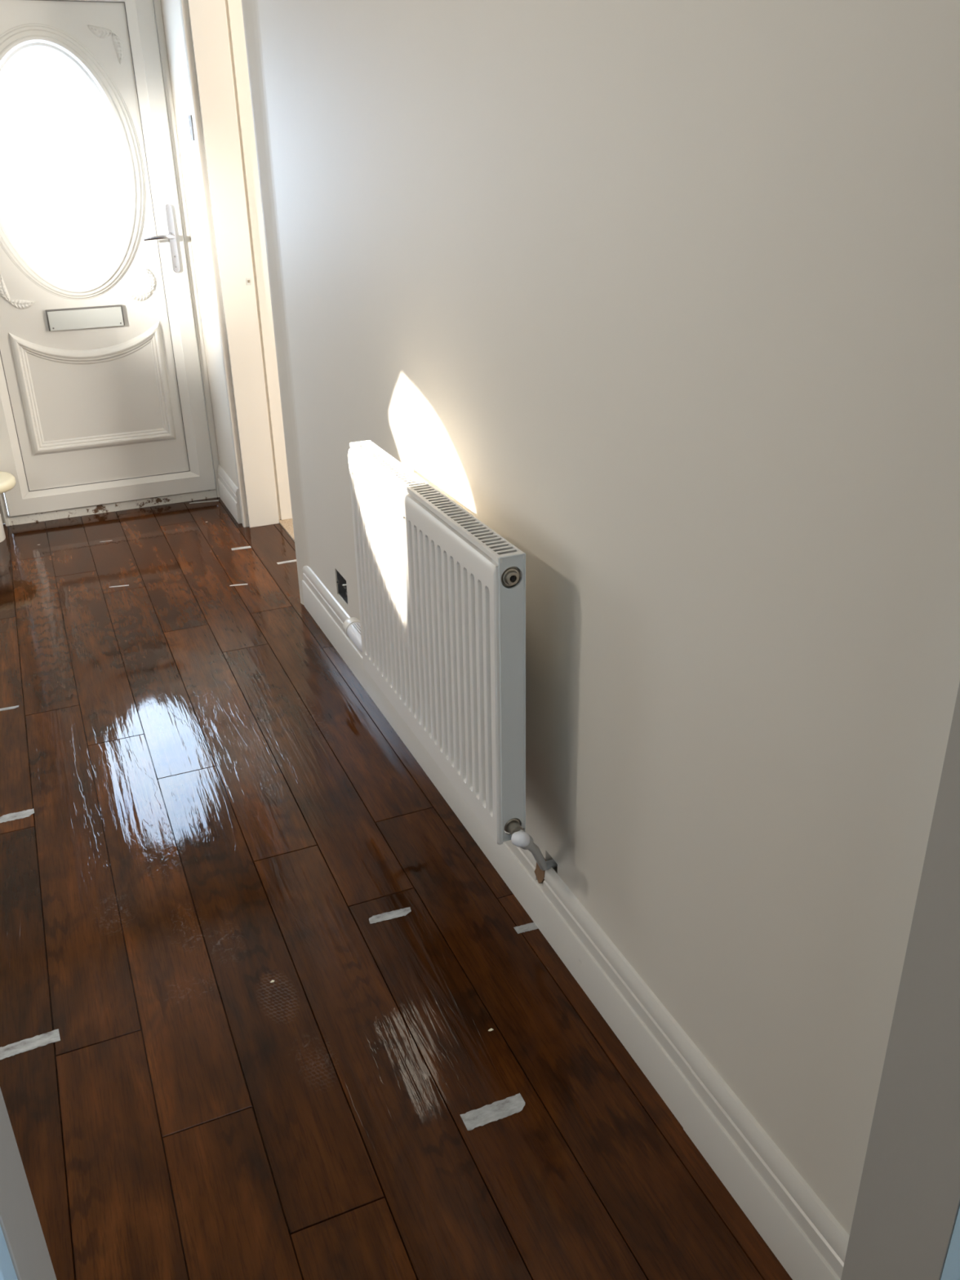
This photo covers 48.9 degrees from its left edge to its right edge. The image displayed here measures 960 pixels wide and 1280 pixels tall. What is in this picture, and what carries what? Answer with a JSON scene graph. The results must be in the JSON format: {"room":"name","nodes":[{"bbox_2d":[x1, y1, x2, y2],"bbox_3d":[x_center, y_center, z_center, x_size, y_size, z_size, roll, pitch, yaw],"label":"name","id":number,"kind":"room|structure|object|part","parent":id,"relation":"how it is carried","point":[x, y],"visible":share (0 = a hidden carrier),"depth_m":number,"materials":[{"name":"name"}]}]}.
{"room":"home entrance hallway","nodes":[
{"label":"home entrance hallway","id":0,"kind":"room"},
{"bbox_2d":[0,502,4,524],"bbox_3d":[-1.886,-1.723,4.523,5.820,2.420,0.120,-11,27,-21],"label":"wall","id":1,"kind":"structure","parent":0,"point":[1,509],"depth_m":4.84,"materials":[{"name":"paint"}]},
{"bbox_2d":[0,0,219,526],"bbox_3d":[-1.725,-1.615,4.502,0.992,2.242,0.126,-11,27,-21],"label":"door","id":2,"kind":"structure","parent":1,"relation":"in","point":[105,401],"depth_m":4.56,"materials":[{"name":"white plastic"}]},
{"bbox_3d":[-1.967,-1.476,4.470,0.137,0.148,0.011,-11,27,-21],"label":"moulding","id":3,"kind":"part","parent":2,"relation":"part of","materials":[{"name":"white plastic"}]},
{"bbox_3d":[-1.742,-1.948,4.372,0.512,0.908,0.006,-11,27,-21],"label":"glass pane","id":4,"kind":"part","parent":2,"relation":"part of","materials":[{"name":"white glass"}]},
{"bbox_3d":[-1.736,-1.946,4.355,0.676,1.042,0.028,-11,27,-21],"label":"oval moulding","id":5,"kind":"part","parent":2,"relation":"part of","materials":[{"name":"white plastic"}]},
{"bbox_3d":[-1.725,-1.410,4.614,0.317,0.087,0.014,-11,27,-21],"label":"letter plate","id":6,"kind":"part","parent":2,"relation":"part of","materials":[{"name":"silver metal"}]},
{"bbox_3d":[-1.724,-1.130,4.741,0.632,0.540,0.020,-11,27,-21],"label":"panel moulding","id":7,"kind":"part","parent":2,"relation":"part of","materials":[{"name":"white plastic"}]},
{"bbox_3d":[-1.508,-2.404,4.260,0.130,0.139,0.011,-11,27,-21],"label":"moulding","id":8,"kind":"part","parent":2,"relation":"part of","materials":[{"name":"white plastic"}]},
{"bbox_3d":[-1.493,-1.569,4.654,0.126,0.141,0.011,-11,27,-21],"label":"moulding","id":9,"kind":"part","parent":2,"relation":"part of","materials":[{"name":"white plastic"}]},
{"bbox_3d":[-1.383,-1.736,4.550,0.131,0.022,0.023,-9,26,-16],"label":"lever","id":10,"kind":"part","parent":2,"relation":"part of","materials":[{"name":"silver metal"}]},
{"bbox_3d":[-1.344,-1.755,4.612,0.031,0.282,0.012,-11,27,-21],"label":"handle","id":11,"kind":"part","parent":2,"relation":"part of","materials":[{"name":"silver metal"}]},
{"bbox_2d":[0,497,792,1279],"bbox_3d":[-0.464,0.743,2.128,5.820,0.056,6.940,-11,27,-21],"label":"floor","id":12,"kind":"structure","parent":0,"point":[224,811],"depth_m":2.15,"materials":[{"name":"laminate"}]},
{"bbox_2d":[0,471,16,542],"bbox_3d":[-2.471,-0.493,4.451,1.000,0.280,0.280,-11,27,-21],"label":"stair step","id":13,"kind":"structure","parent":12,"relation":"on","point":[7,481],"depth_m":4.54,"materials":[{"name":"beige paint"}]},
{"bbox_2d":[0,705,18,711],"bbox_3d":[-1.457,0.212,3.242,0.075,0.001,0.017,-10,27,-18],"label":"tape strip","id":14,"kind":"object","parent":12,"relation":"on","point":[17,706],"visible":1,"depth_m":3.25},
{"bbox_2d":[0,808,34,822],"bbox_3d":[-1.195,0.453,2.719,0.086,0.001,0.037,-11,27,-21],"label":"tape strip","id":15,"kind":"object","parent":12,"relation":"on","point":[20,815],"visible":1,"depth_m":2.72,"materials":[{"name":"white paper"}]},
{"bbox_2d":[0,1028,60,1059],"bbox_3d":[-0.866,0.776,2.023,0.113,0.001,0.034,-12,28,-22],"label":"tape strip","id":16,"kind":"object","parent":12,"relation":"on","point":[28,1044],"visible":1,"depth_m":2.02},
{"bbox_2d":[109,584,128,587],"bbox_3d":[-1.415,-0.211,4.135,0.075,0.001,0.011,-6,26,-11],"label":"tape strip","id":17,"kind":"object","parent":12,"relation":"on","point":[127,584],"visible":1,"depth_m":4.13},
{"bbox_2d":[189,499,218,503],"bbox_3d":[-1.335,-0.669,5.101,0.139,0.001,0.024,-7,26,-12],"label":"tape strip","id":18,"kind":"object","parent":12,"relation":"on","point":[215,500],"visible":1,"depth_m":5.10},
{"bbox_2d":[229,583,247,586],"bbox_3d":[-0.944,-0.216,4.125,0.070,0.001,0.013,-6,26,-9],"label":"tape strip","id":19,"kind":"object","parent":12,"relation":"on","point":[241,584],"visible":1,"depth_m":4.12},
{"bbox_2d":[231,546,251,550],"bbox_3d":[-1.019,-0.393,4.503,0.083,0.001,0.028,-9,26,-17],"label":"tape strip","id":20,"kind":"object","parent":12,"relation":"on","point":[244,547],"visible":1,"depth_m":4.50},
{"bbox_2d":[276,559,296,564],"bbox_3d":[-0.792,-0.322,4.344,0.089,0.001,0.023,-11,27,-21],"label":"tape strip","id":21,"kind":"object","parent":12,"relation":"on","point":[295,560],"visible":0.9,"depth_m":4.34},
{"bbox_2d":[368,906,411,924],"bbox_3d":[-0.199,0.612,2.342,0.098,0.001,0.026,-9,27,-17],"label":"tape strip","id":22,"kind":"object","parent":12,"relation":"on","point":[402,912],"visible":1,"depth_m":2.34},
{"bbox_2d":[459,1093,524,1130],"bbox_3d":[0.025,0.833,1.863,0.116,0.001,0.038,-11,27,-21],"label":"tape strip","id":23,"kind":"object","parent":12,"relation":"on","point":[500,1109],"visible":1,"depth_m":1.86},
{"bbox_2d":[513,922,537,933],"bbox_3d":[0.101,0.627,2.297,0.052,0.001,0.024,-9,26,-17],"label":"tape strip","id":24,"kind":"object","parent":12,"relation":"on","point":[529,926],"visible":1,"depth_m":2.30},
{"bbox_2d":[160,0,959,1235],"bbox_3d":[-0.327,-0.957,2.837,0.152,2.420,4.520,-11,27,-21],"label":"wall","id":25,"kind":"structure","parent":0,"point":[663,296],"depth_m":1.51,"materials":[{"name":"paint"}]},
{"bbox_2d":[187,115,194,140],"bbox_3d":[-1.141,-2.021,4.163,0.006,0.090,0.060,-11,27,-21],"label":"metal plate","id":26,"kind":"object","parent":25,"relation":"attached to","point":[190,122],"visible":1,"depth_m":4.15,"materials":[{"name":"silver metal"}]},
{"bbox_2d":[178,0,248,527],"bbox_3d":[-1.085,-1.498,4.317,0.024,2.160,0.064,-11,27,-21],"label":"trim","id":27,"kind":"structure","parent":25,"relation":"attached to","point":[183,3],"depth_m":4.25,"materials":[{"name":"paint"}]},
{"bbox_2d":[217,464,241,524],"bbox_3d":[-1.182,-0.691,4.952,0.018,0.164,0.453,-11,27,-21],"label":"baseboard","id":28,"kind":"structure","parent":25,"relation":"attached to","point":[228,490],"depth_m":4.90,"materials":[{"name":"paint"}]},
{"bbox_2d":[186,0,279,527],"bbox_3d":[-0.810,-1.308,3.928,0.135,2.140,0.952,-11,27,-21],"label":"door frame","id":29,"kind":"structure","parent":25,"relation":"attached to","point":[207,18],"depth_m":4.26,"materials":[{"name":"paint"}]},
{"bbox_2d":[246,277,251,284],"bbox_3d":[-0.950,-1.472,4.332,0.018,0.027,0.004,-11,27,-21],"label":"keep","id":30,"kind":"object","parent":29,"relation":"attached to","point":[248,280],"visible":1,"depth_m":4.33,"materials":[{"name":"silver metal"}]},
{"bbox_2d":[224,0,292,519],"bbox_3d":[-0.911,-1.529,4.369,0.073,2.154,0.025,-11,27,-21],"label":"trim","id":31,"kind":"structure","parent":25,"relation":"attached to","point":[233,8],"depth_m":4.32,"materials":[{"name":"paint"}]},
{"bbox_2d":[336,569,347,604],"bbox_3d":[-0.433,-0.174,3.428,0.037,0.086,0.119,-11,27,-21],"label":"electrical outlet","id":32,"kind":"object","parent":25,"relation":"attached to","point":[342,588],"visible":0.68,"depth_m":3.48,"materials":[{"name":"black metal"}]},
{"bbox_2d":[302,565,537,921],"bbox_3d":[-0.261,0.165,3.085,0.018,0.176,1.935,-11,27,-21],"label":"baseboard","id":33,"kind":"structure","parent":25,"relation":"attached to","point":[516,865],"depth_m":2.88,"materials":[{"name":"paint"}]},
{"bbox_2d":[342,440,533,849],"bbox_3d":[-0.094,-0.065,2.331,0.158,0.608,1.091,-11,27,-21],"label":"radiator","id":34,"kind":"object","parent":25,"relation":"attached to","point":[440,630],"visible":1,"depth_m":2.08,"materials":[{"name":"metal"}]},
{"bbox_2d":[349,440,524,563],"bbox_3d":[-0.114,-0.300,2.131,0.050,0.010,0.841,-11,27,-21],"label":"grille","id":35,"kind":"object","parent":34,"relation":"attached to","point":[495,546],"depth_m":2.04,"materials":[{"name":"metal"}]},
{"bbox_3d":[0.054,0.114,1.915,0.051,0.582,0.032,-11,27,-21],"label":"panel","id":36,"kind":"part","parent":34,"relation":"part of","materials":[{"name":"metal"}]},
{"bbox_2d":[533,880,543,930],"bbox_3d":[0.132,0.571,2.278,0.018,0.118,0.034,-11,27,-21],"label":"baseboard","id":37,"kind":"structure","parent":25,"relation":"attached to","point":[538,887],"depth_m":2.27,"materials":[{"name":"paint"}]},
{"bbox_2d":[533,858,546,883],"bbox_3d":[0.132,0.491,2.242,0.013,0.064,0.048,-11,27,-21],"label":"pipe","id":38,"kind":"object","parent":25,"relation":"attached to","point":[540,873],"depth_m":2.24,"materials":[{"name":"brown metal"}]},
{"bbox_2d":[527,842,557,871],"bbox_3d":[0.123,0.429,2.144,0.042,0.159,0.170,14,29,28],"label":"pipe","id":39,"kind":"object","parent":25,"relation":"attached to","point":[535,850],"visible":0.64,"depth_m":2.15,"materials":[{"name":"white metal"}]},
{"bbox_2d":[540,866,849,1279],"bbox_3d":[0.339,0.745,1.832,0.019,0.176,1.006,-11,27,-21],"label":"baseboard","id":40,"kind":"structure","parent":25,"relation":"attached to","point":[802,1233],"depth_m":1.75,"materials":[{"name":"paint"}]},
{"bbox_3d":[-1.017,0.263,0.283,3.677,2.420,0.120,-11,27,-21],"label":"wall","id":41,"kind":"structure","parent":0,"visible":0},
{"bbox_2d":[0,1225,17,1279],"bbox_3d":[-0.308,0.287,0.552,0.079,2.120,0.034,-11,27,-21],"label":"trim","id":42,"kind":"structure","parent":41,"relation":"attached to","point":[7,1272],"depth_m":0.60,"materials":[{"name":"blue paint"}]},
{"bbox_2d":[0,1088,56,1279],"bbox_3d":[-0.312,0.263,0.627,0.025,2.100,0.110,-11,27,-21],"label":"door frame","id":43,"kind":"structure","parent":41,"relation":"attached to","point":[20,1223],"depth_m":0.69,"materials":[{"name":"paint"}]},
{"bbox_2d":[840,681,959,1279],"bbox_3d":[0.466,0.109,0.921,0.025,2.100,0.122,-11,27,-21],"label":"door frame","id":44,"kind":"structure","parent":41,"relation":"attached to","point":[908,1204],"depth_m":1.09,"materials":[{"name":"paint"}]},
{"bbox_2d":[940,1206,959,1279],"bbox_3d":[0.520,0.122,0.866,0.080,2.120,0.023,-11,27,-21],"label":"trim","id":45,"kind":"structure","parent":41,"relation":"attached to","point":[951,1270],"depth_m":1.10,"materials":[{"name":"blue paint"}]}
]}

